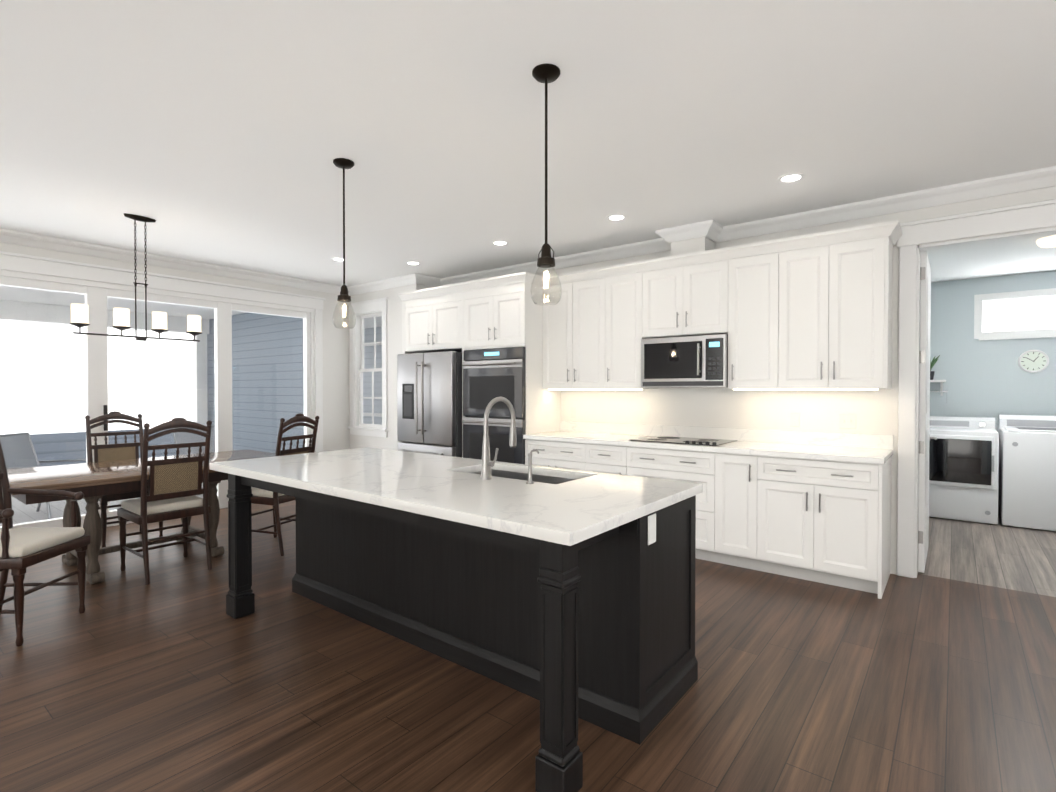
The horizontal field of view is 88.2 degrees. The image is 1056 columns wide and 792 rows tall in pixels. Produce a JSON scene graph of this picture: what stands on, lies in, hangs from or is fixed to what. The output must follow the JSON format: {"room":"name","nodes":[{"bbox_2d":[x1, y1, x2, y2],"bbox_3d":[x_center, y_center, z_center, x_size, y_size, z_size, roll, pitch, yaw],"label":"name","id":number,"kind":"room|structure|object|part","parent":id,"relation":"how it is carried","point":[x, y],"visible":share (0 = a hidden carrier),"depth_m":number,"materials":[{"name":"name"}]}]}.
{"room":"kitchen","nodes":[
{"label":"kitchen","id":0,"kind":"room"},
{"bbox_2d":[0,242,349,451],"bbox_3d":[-4.967,-0.069,4.402,0.120,2.740,7.970,1,1,38],"label":"wall","id":1,"kind":"structure","parent":0,"point":[336,433],"depth_m":7.24,"materials":[{"name":"white paint"}]},
{"bbox_2d":[0,270,314,530],"bbox_3d":[-4.270,0.091,5.293,0.120,2.400,4.690,1,1,38],"label":"window frame","id":2,"kind":"structure","parent":1,"relation":"in","point":[96,294],"depth_m":5.70,"materials":[{"name":"white wood"}]},
{"bbox_2d":[0,251,325,451],"bbox_3d":[-4.205,0.014,5.241,0.045,2.555,4.950,1,1,38],"label":"window trim","id":3,"kind":"structure","parent":1,"relation":"attached to","point":[16,262],"depth_m":5.84,"materials":[{"name":"white wood"}]},
{"bbox_2d":[0,228,351,295],"bbox_3d":[-4.807,-1.389,4.413,0.100,0.099,7.730,1,1,38],"label":"crown molding","id":4,"kind":"structure","parent":1,"relation":"attached to","point":[6,236],"depth_m":5.61,"materials":[{"name":"white wood"}]},
{"bbox_2d":[349,284,423,450],"bbox_3d":[-1.920,-0.101,7.152,1.520,2.740,0.120,1,1,38],"label":"wall","id":5,"kind":"structure","parent":0,"point":[394,339],"depth_m":6.94,"materials":[{"name":"white paint"}]},
{"bbox_2d":[347,297,388,436],"bbox_3d":[-2.094,-0.365,7.251,0.840,1.785,0.175,1,1,38],"label":"window","id":6,"kind":"structure","parent":5,"relation":"in","point":[374,308],"depth_m":7.34,"materials":[{"name":"white wood"}]},
{"bbox_2d":[348,273,423,294],"bbox_3d":[-1.854,-1.418,6.945,1.380,0.099,0.100,1,1,38],"label":"crown molding","id":7,"kind":"structure","parent":5,"relation":"attached to","point":[414,278],"depth_m":6.87,"materials":[{"name":"white wood"}]},
{"bbox_2d":[0,500,1055,791],"bbox_3d":[0.059,1.349,2.871,9.940,0.060,11.740,1,1,38],"label":"floor","id":8,"kind":"structure","parent":0,"point":[938,674],"depth_m":2.44,"materials":[{"name":"brown wood"}]},
{"bbox_2d":[0,442,90,645],"bbox_3d":[-2.932,0.742,3.076,0.551,1.155,0.524,0,1,-2],"label":"chair","id":9,"kind":"object","parent":8,"relation":"on","point":[21,549],"visible":1,"depth_m":3.12,"materials":[{"name":"brown wood"}]},
{"bbox_2d":[85,411,162,547],"bbox_3d":[-3.630,0.721,4.893,0.551,1.155,0.470,1,1,38],"label":"chair","id":10,"kind":"object","parent":8,"relation":"on","point":[114,452],"visible":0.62,"depth_m":4.95,"materials":[{"name":"brown wood"}]},
{"bbox_2d":[7,449,274,583],"bbox_3d":[-2.995,0.925,4.417,1.100,0.749,1.930,1,1,38],"label":"dining table","id":11,"kind":"object","parent":8,"relation":"on","point":[94,482],"visible":0.54,"depth_m":3.91,"materials":[{"name":"brown wood"}]},
{"bbox_2d":[117,417,211,584],"bbox_3d":[-2.712,0.730,4.085,0.551,1.155,0.470,1,1,38],"label":"chair","id":12,"kind":"object","parent":8,"relation":"on","point":[175,486],"visible":1,"depth_m":3.97,"materials":[{"name":"brown wood"}]},
{"bbox_2d":[251,413,318,555],"bbox_3d":[-2.166,0.723,4.704,0.551,1.155,0.470,0,1,20],"label":"chair","id":13,"kind":"object","parent":8,"relation":"on","point":[266,497],"visible":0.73,"depth_m":4.51,"materials":[{"name":"brown wood"}]},
{"bbox_2d":[397,351,461,457],"bbox_3d":[-0.959,0.399,6.295,0.907,1.760,0.791,1,1,38],"label":"refrigerator","id":14,"kind":"object","parent":8,"relation":"on","point":[429,403],"visible":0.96,"depth_m":5.95,"materials":[{"name":"grey metal"}]},
{"bbox_2d":[219,471,702,791],"bbox_3d":[-0.514,0.882,2.937,2.550,0.874,1.083,1,1,38],"label":"kitchen island","id":15,"kind":"object","parent":8,"relation":"on","point":[566,597],"depth_m":2.43,"materials":[{"name":"black wood"}]},
{"bbox_2d":[210,447,701,546],"bbox_3d":[-0.545,0.423,2.896,2.584,0.040,1.110,1,1,38],"label":"island countertop","id":16,"kind":"structure","parent":15,"relation":"on","point":[570,513],"depth_m":2.39,"materials":[{"name":"white stone"}]},
{"bbox_2d":[480,397,515,479],"bbox_3d":[-0.122,0.204,2.723,0.120,0.401,0.255,1,1,38],"label":"faucet","id":17,"kind":"object","parent":16,"relation":"on","point":[486,464],"visible":1,"depth_m":2.66,"materials":[{"name":"silver metal"}]},
{"bbox_2d":[474,467,581,482],"bbox_3d":[-0.044,0.545,2.892,0.756,0.228,0.396,1,1,38],"label":"sink","id":18,"kind":"object","parent":16,"relation":"in","point":[542,476],"depth_m":3.08,"materials":[{"name":"grey metal"}]},
{"bbox_2d":[526,449,538,483],"bbox_3d":[0.024,0.330,2.555,0.040,0.155,0.088,1,1,38],"label":"soap dispenser","id":19,"kind":"object","parent":16,"relation":"on","point":[529,481],"visible":1,"depth_m":2.53,"materials":[{"name":"silver metal"}]},
{"bbox_2d":[525,440,585,470],"bbox_3d":[0.436,0.853,5.352,0.698,0.875,0.618,1,1,38],"label":"base cabinet","id":20,"kind":"object","parent":8,"relation":"on","point":[552,453],"depth_m":5.09,"materials":[{"name":"white wood"}]},
{"bbox_2d":[586,444,625,474],"bbox_3d":[0.870,0.857,5.012,0.406,0.875,0.618,1,1,38],"label":"base cabinet","id":21,"kind":"object","parent":8,"relation":"on","point":[602,458],"depth_m":4.76,"materials":[{"name":"white wood"}]},
{"bbox_2d":[626,448,717,561],"bbox_3d":[1.326,0.861,4.654,0.754,0.875,0.618,1,1,38],"label":"base cabinet","id":22,"kind":"object","parent":8,"relation":"on","point":[657,463],"depth_m":4.30,"materials":[{"name":"white wood"}]},
{"bbox_2d":[714,452,757,569],"bbox_3d":[1.745,0.865,4.325,0.310,0.875,0.618,1,1,38],"label":"base cabinet","id":23,"kind":"object","parent":8,"relation":"on","point":[736,498],"depth_m":4.09,"materials":[{"name":"white wood"}]},
{"bbox_2d":[758,456,890,598],"bbox_3d":[2.170,0.869,3.992,0.770,0.875,0.618,1,1,38],"label":"base cabinet","id":24,"kind":"object","parent":8,"relation":"on","point":[821,521],"depth_m":3.73,"materials":[{"name":"white wood"}]},
{"bbox_2d":[523,432,892,463],"bbox_3d":[1.312,0.403,4.640,2.950,0.040,0.648,1,1,38],"label":"countertop","id":25,"kind":"structure","parent":24,"relation":"on","point":[740,447],"depth_m":4.19,"materials":[{"name":"white stone"}]},
{"bbox_2d":[629,436,736,445],"bbox_3d":[1.321,0.369,4.641,0.750,0.026,0.520,1,1,38],"label":"cooktop","id":26,"kind":"object","parent":25,"relation":"in","point":[691,441],"visible":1,"depth_m":4.59,"materials":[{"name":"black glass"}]},
{"bbox_2d":[918,416,998,523],"bbox_3d":[4.618,0.761,5.889,0.680,1.045,0.794,1,1,38],"label":"dryer","id":27,"kind":"object","parent":8,"relation":"on","point":[963,466],"visible":0.75,"depth_m":5.57,"materials":[{"name":"white metal"}]},
{"bbox_2d":[998,415,1055,530],"bbox_3d":[5.185,0.749,5.462,0.680,1.080,0.765,1,1,38],"label":"washer","id":28,"kind":"object","parent":8,"relation":"on","point":[1027,476],"visible":0.96,"depth_m":5.28,"materials":[{"name":"white enameled metal"}]},
{"bbox_2d":[0,0,1055,286],"bbox_3d":[-0.943,-1.446,1.560,9.940,0.080,8.490,1,1,38],"label":"ceiling","id":29,"kind":"structure","parent":0,"point":[222,132],"depth_m":2.79,"materials":[{"name":"white paint"}]},
{"bbox_2d":[70,213,201,341],"bbox_3d":[-3.118,-0.942,4.383,0.116,0.992,0.896,1,1,38],"label":"chandelier","id":30,"kind":"object","parent":29,"relation":"hanging from","point":[80,317],"visible":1,"depth_m":4.36,"materials":[{"name":"brown metal"}]},
{"bbox_2d":[331,257,346,260],"bbox_3d":[-2.007,-1.452,5.794,0.164,0.006,0.164,1,1,38],"label":"recessed light","id":31,"kind":"object","parent":29,"relation":"in","point":[337,259],"visible":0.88,"depth_m":5.79,"materials":[{"name":"white plastic"}]},
{"bbox_2d":[332,158,355,328],"bbox_3d":[-1.124,-0.920,3.328,0.140,1.012,0.140,1,1,38],"label":"pendant light","id":32,"kind":"object","parent":29,"relation":"hanging from","point":[343,164],"visible":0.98,"depth_m":3.32,"materials":[{"name":"brown metal"}]},
{"bbox_2d":[406,261,420,264],"bbox_3d":[-1.259,-1.454,5.970,0.164,0.006,0.164,1,1,38],"label":"recessed light","id":33,"kind":"object","parent":29,"relation":"in","point":[413,263],"visible":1,"depth_m":5.97,"materials":[{"name":"white"}]},
{"bbox_2d":[492,241,508,245],"bbox_3d":[-0.263,-1.445,5.150,0.164,0.006,0.164,1,1,38],"label":"recessed light","id":34,"kind":"object","parent":29,"relation":"in","point":[500,243],"visible":1,"depth_m":5.15,"materials":[{"name":"white"}]},
{"bbox_2d":[530,63,561,305],"bbox_3d":[0.080,-0.909,2.384,0.140,1.012,0.140,1,1,38],"label":"pendant light","id":35,"kind":"object","parent":29,"relation":"hanging from","point":[547,73],"visible":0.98,"depth_m":2.38,"materials":[{"name":"brown metal"}]},
{"bbox_2d":[606,214,626,220],"bbox_3d":[0.713,-1.436,4.385,0.164,0.006,0.164,1,1,38],"label":"recessed light","id":36,"kind":"object","parent":29,"relation":"in","point":[616,217],"visible":1,"depth_m":4.38,"materials":[{"name":"white"}]},
{"bbox_2d":[777,173,804,182],"bbox_3d":[1.724,-1.426,3.567,0.164,0.006,0.164,1,1,38],"label":"recessed light","id":37,"kind":"object","parent":29,"relation":"in","point":[791,177],"visible":1,"depth_m":3.56,"materials":[{"name":"white plastic"}]},
{"bbox_2d":[424,186,1055,574],"bbox_3d":[2.104,-0.068,4.327,8.540,2.740,0.400,1,1,38],"label":"wall","id":38,"kind":"structure","parent":0,"point":[875,411],"depth_m":4.45,"materials":[{"name":"white paint"}]},
{"bbox_2d":[402,284,462,355],"bbox_3d":[-0.887,-0.865,6.370,0.938,0.685,0.618,1,1,38],"label":"upper cabinet","id":39,"kind":"object","parent":38,"relation":"attached to","point":[431,317],"depth_m":6.12,"materials":[{"name":"white wood"}]},
{"bbox_2d":[462,272,541,351],"bbox_3d":[-0.169,-0.846,5.794,0.817,0.710,0.597,1,1,38],"label":"upper cabinet","id":40,"kind":"object","parent":38,"relation":"attached to","point":[499,311],"depth_m":5.50,"materials":[{"name":"white wood"}]},
{"bbox_2d":[462,347,525,463],"bbox_3d":[-0.209,0.174,5.755,0.812,1.318,0.672,1,1,38],"label":"wall oven","id":41,"kind":"object","parent":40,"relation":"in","point":[489,375],"visible":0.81,"depth_m":5.51,"materials":[{"name":"grey"}]},
{"bbox_2d":[432,240,670,286],"bbox_3d":[0.110,-1.406,5.901,3.200,0.099,0.120,1,1,38],"label":"crown molding","id":42,"kind":"structure","parent":38,"relation":"attached to","point":[644,247],"depth_m":5.63,"materials":[{"name":"white wood"}]},
{"bbox_2d":[542,268,605,391],"bbox_3d":[0.535,-0.634,5.441,0.726,1.125,0.328,1,1,38],"label":"upper cabinet","id":43,"kind":"object","parent":38,"relation":"attached to","point":[574,328],"depth_m":5.29,"materials":[{"name":"white wood"}]},
{"bbox_2d":[606,261,657,389],"bbox_3d":[0.970,-0.630,5.100,0.379,1.125,0.328,1,1,38],"label":"upper cabinet","id":44,"kind":"object","parent":38,"relation":"attached to","point":[623,281],"depth_m":4.97,"materials":[{"name":"white wood"}]},
{"bbox_2d":[642,248,729,338],"bbox_3d":[1.416,-0.853,4.747,0.753,0.670,0.328,1,1,38],"label":"upper cabinet","id":45,"kind":"object","parent":38,"relation":"attached to","point":[688,294],"depth_m":4.59,"materials":[{"name":"white wood"}]},
{"bbox_2d":[641,334,727,387],"bbox_3d":[1.386,-0.288,4.717,0.748,0.428,0.412,1,1,38],"label":"microwave","id":46,"kind":"object","parent":45,"relation":"attached to","point":[686,361],"visible":1,"depth_m":4.57,"materials":[{"name":"grey metal"}]},
{"bbox_2d":[652,219,719,245],"bbox_3d":[1.342,-1.391,4.636,0.500,0.099,0.110,1,1,38],"label":"crown molding","id":47,"kind":"structure","parent":38,"relation":"attached to","point":[716,232],"depth_m":4.62,"materials":[{"name":"white wood"}]},
{"bbox_2d":[671,237,714,255],"bbox_3d":[1.446,-1.316,4.769,0.300,0.253,0.248,1,1,38],"label":"cover","id":48,"kind":"object","parent":38,"relation":"attached to","point":[700,244],"depth_m":4.67,"materials":[{"name":"white wood"}]},
{"bbox_2d":[558,420,892,447],"bbox_3d":[1.506,0.327,4.886,2.950,0.105,0.020,1,1,38],"label":"backsplash","id":49,"kind":"structure","parent":38,"relation":"attached to","point":[840,440],"depth_m":4.63,"materials":[{"name":"white tile"}]},
{"bbox_2d":[726,240,781,389],"bbox_3d":[1.862,-0.622,4.400,0.379,1.125,0.328,1,1,38],"label":"upper cabinet","id":50,"kind":"object","parent":38,"relation":"attached to","point":[755,269],"depth_m":4.27,"materials":[{"name":"white wood"}]},
{"bbox_2d":[778,221,893,389],"bbox_3d":[2.287,-0.618,4.067,0.700,1.125,0.328,1,1,38],"label":"upper cabinet","id":51,"kind":"object","parent":38,"relation":"attached to","point":[813,311],"depth_m":3.91,"materials":[{"name":"white wood"}]},
{"bbox_3d":[0.590,-1.150,5.171,4.855,0.085,0.676,1,1,38],"label":"cabinet crown","id":52,"kind":"part","parent":51,"relation":"part of","materials":[{"name":"white wood"}]},
{"bbox_2d":[708,166,1055,242],"bbox_3d":[3.442,-1.376,3.287,4.670,0.099,0.120,1,1,38],"label":"crown molding","id":53,"kind":"structure","parent":38,"relation":"attached to","point":[1040,178],"depth_m":3.90,"materials":[{"name":"white wood"}]},
{"bbox_2d":[918,251,936,572],"bbox_3d":[3.151,0.116,4.283,0.095,2.350,0.830,1,1,38],"label":"laundry door","id":54,"kind":"structure","parent":38,"relation":"in","point":[924,402],"depth_m":3.99,"materials":[{"name":"white wood"}]},
{"bbox_2d":[897,199,1055,577],"bbox_3d":[3.145,0.035,3.678,1.120,2.550,0.182,1,1,38],"label":"door frame","id":55,"kind":"structure","parent":38,"relation":"attached to","point":[1021,217],"depth_m":3.90,"materials":[{"name":"white wood"}]},
{"bbox_2d":[919,270,1055,431],"bbox_3d":[5.506,-0.087,5.966,2.130,2.740,0.120,1,1,38],"label":"wall","id":56,"kind":"structure","parent":0,"point":[988,378],"depth_m":6.14,"materials":[{"name":"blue paint"}]},
{"bbox_2d":[930,380,945,395],"bbox_3d":[4.707,-0.095,6.389,0.310,0.185,0.199,1,1,38],"label":"shelf","id":57,"kind":"object","parent":56,"relation":"attached to","point":[941,386],"visible":0.46,"depth_m":6.29,"materials":[{"name":"white wood"}]},
{"bbox_2d":[930,355,939,379],"bbox_3d":[4.672,-0.332,6.362,0.228,0.288,0.246,1,1,38],"label":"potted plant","id":58,"kind":"object","parent":57,"relation":"on","point":[933,362],"visible":0.54,"depth_m":6.33,"materials":[{"name":"green plant"}]},
{"bbox_2d":[930,389,947,402],"bbox_3d":[4.666,-0.002,6.321,0.330,0.170,0.360,1,1,38],"label":"rail","id":59,"kind":"object","parent":56,"relation":"attached to","point":[946,391],"visible":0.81,"depth_m":6.16,"materials":[{"name":"silver metal"}]},
{"bbox_2d":[974,288,1055,340],"bbox_3d":[5.516,-0.886,5.888,1.070,0.520,0.095,1,1,38],"label":"window","id":60,"kind":"structure","parent":56,"relation":"in","point":[1021,317],"depth_m":6.01,"materials":[{"name":"white glass"}]},
{"bbox_2d":[1018,350,1048,372],"bbox_3d":[5.472,-0.376,5.894,0.250,0.250,0.028,1,1,38],"label":"clock","id":61,"kind":"object","parent":56,"relation":"attached to","point":[1032,361],"visible":0.98,"depth_m":5.89,"materials":[{"name":"white plastic"}]},
{"bbox_2d":[920,234,1055,282],"bbox_3d":[4.548,-1.423,4.713,2.390,0.200,3.251,1,1,38],"label":"ceiling","id":62,"kind":"structure","parent":0,"point":[1012,257],"depth_m":5.34,"materials":[{"name":"white paint"}]},
{"bbox_2d":[1036,235,1055,247],"bbox_3d":[4.447,-1.286,4.546,0.300,0.070,0.300,1,1,38],"label":"ceiling light","id":63,"kind":"object","parent":62,"relation":"attached to","point":[1048,242],"visible":1,"depth_m":4.54,"materials":[{"name":"white"}]},
{"label":"outside","id":64,"kind":"structure","parent":0,"visible":0},
{"bbox_2d":[0,320,192,434],"bbox_3d":[-5.911,-0.974,6.574,13.700,7.500,21.000,1,1,38],"label":"sky","id":65,"kind":"structure","parent":64,"point":[130,378],"depth_m":12.18,"materials":[{"name":"white"}]},
{"bbox_2d":[0,483,202,525],"bbox_3d":[-5.529,1.345,6.619,3.480,0.100,9.500,1,1,38],"label":"floor","id":66,"kind":"structure","parent":64,"point":[28,517],"depth_m":6.24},
{"bbox_2d":[0,432,85,518],"bbox_3d":[-5.267,0.859,5.859,0.726,0.896,0.586,0,1,-2],"label":"patio chair","id":67,"kind":"object","parent":66,"relation":"on","point":[20,447],"depth_m":5.95,"materials":[{"name":"silver metal"}]},
{"bbox_2d":[193,334,207,425],"bbox_3d":[-5.554,0.107,9.230,0.160,2.315,0.160,1,1,38],"label":"porch post","id":68,"kind":"object","parent":66,"relation":"on","point":[198,362],"depth_m":9.16,"materials":[{"name":"white wood"}]},
{"bbox_2d":[0,286,381,333],"bbox_3d":[-5.548,-1.190,6.605,3.530,0.330,9.500,1,1,38],"label":"porch ceiling","id":69,"kind":"structure","parent":68,"relation":"on","point":[64,309],"depth_m":7.66,"materials":[{"name":"white paint"}]},
{"bbox_2d":[172,425,233,454],"bbox_3d":[-4.000,0.847,6.923,0.726,0.896,0.586,0,1,23],"label":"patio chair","id":70,"kind":"object","parent":66,"relation":"on","point":[187,438],"depth_m":6.97,"materials":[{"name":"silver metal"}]},
{"bbox_2d":[207,312,303,452],"bbox_3d":[-4.147,-0.010,8.366,3.478,2.570,0.120,1,1,38],"label":"wall","id":71,"kind":"structure","parent":66,"relation":"on","point":[247,325],"depth_m":8.15,"materials":[{"name":"blue wood"}]},
{"bbox_2d":[363,327,381,424],"bbox_3d":[-2.121,-0.028,9.878,4.800,2.570,0.140,1,1,38],"label":"wall","id":72,"kind":"structure","parent":66,"relation":"on","point":[367,382],"depth_m":10.54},
{"bbox_2d":[30,428,176,465],"bbox_3d":[-11.595,1.729,9.730,0.100,1.820,18.700,1,1,38],"label":"band","id":73,"kind":"object","parent":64,"point":[48,452],"depth_m":11.81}
]}

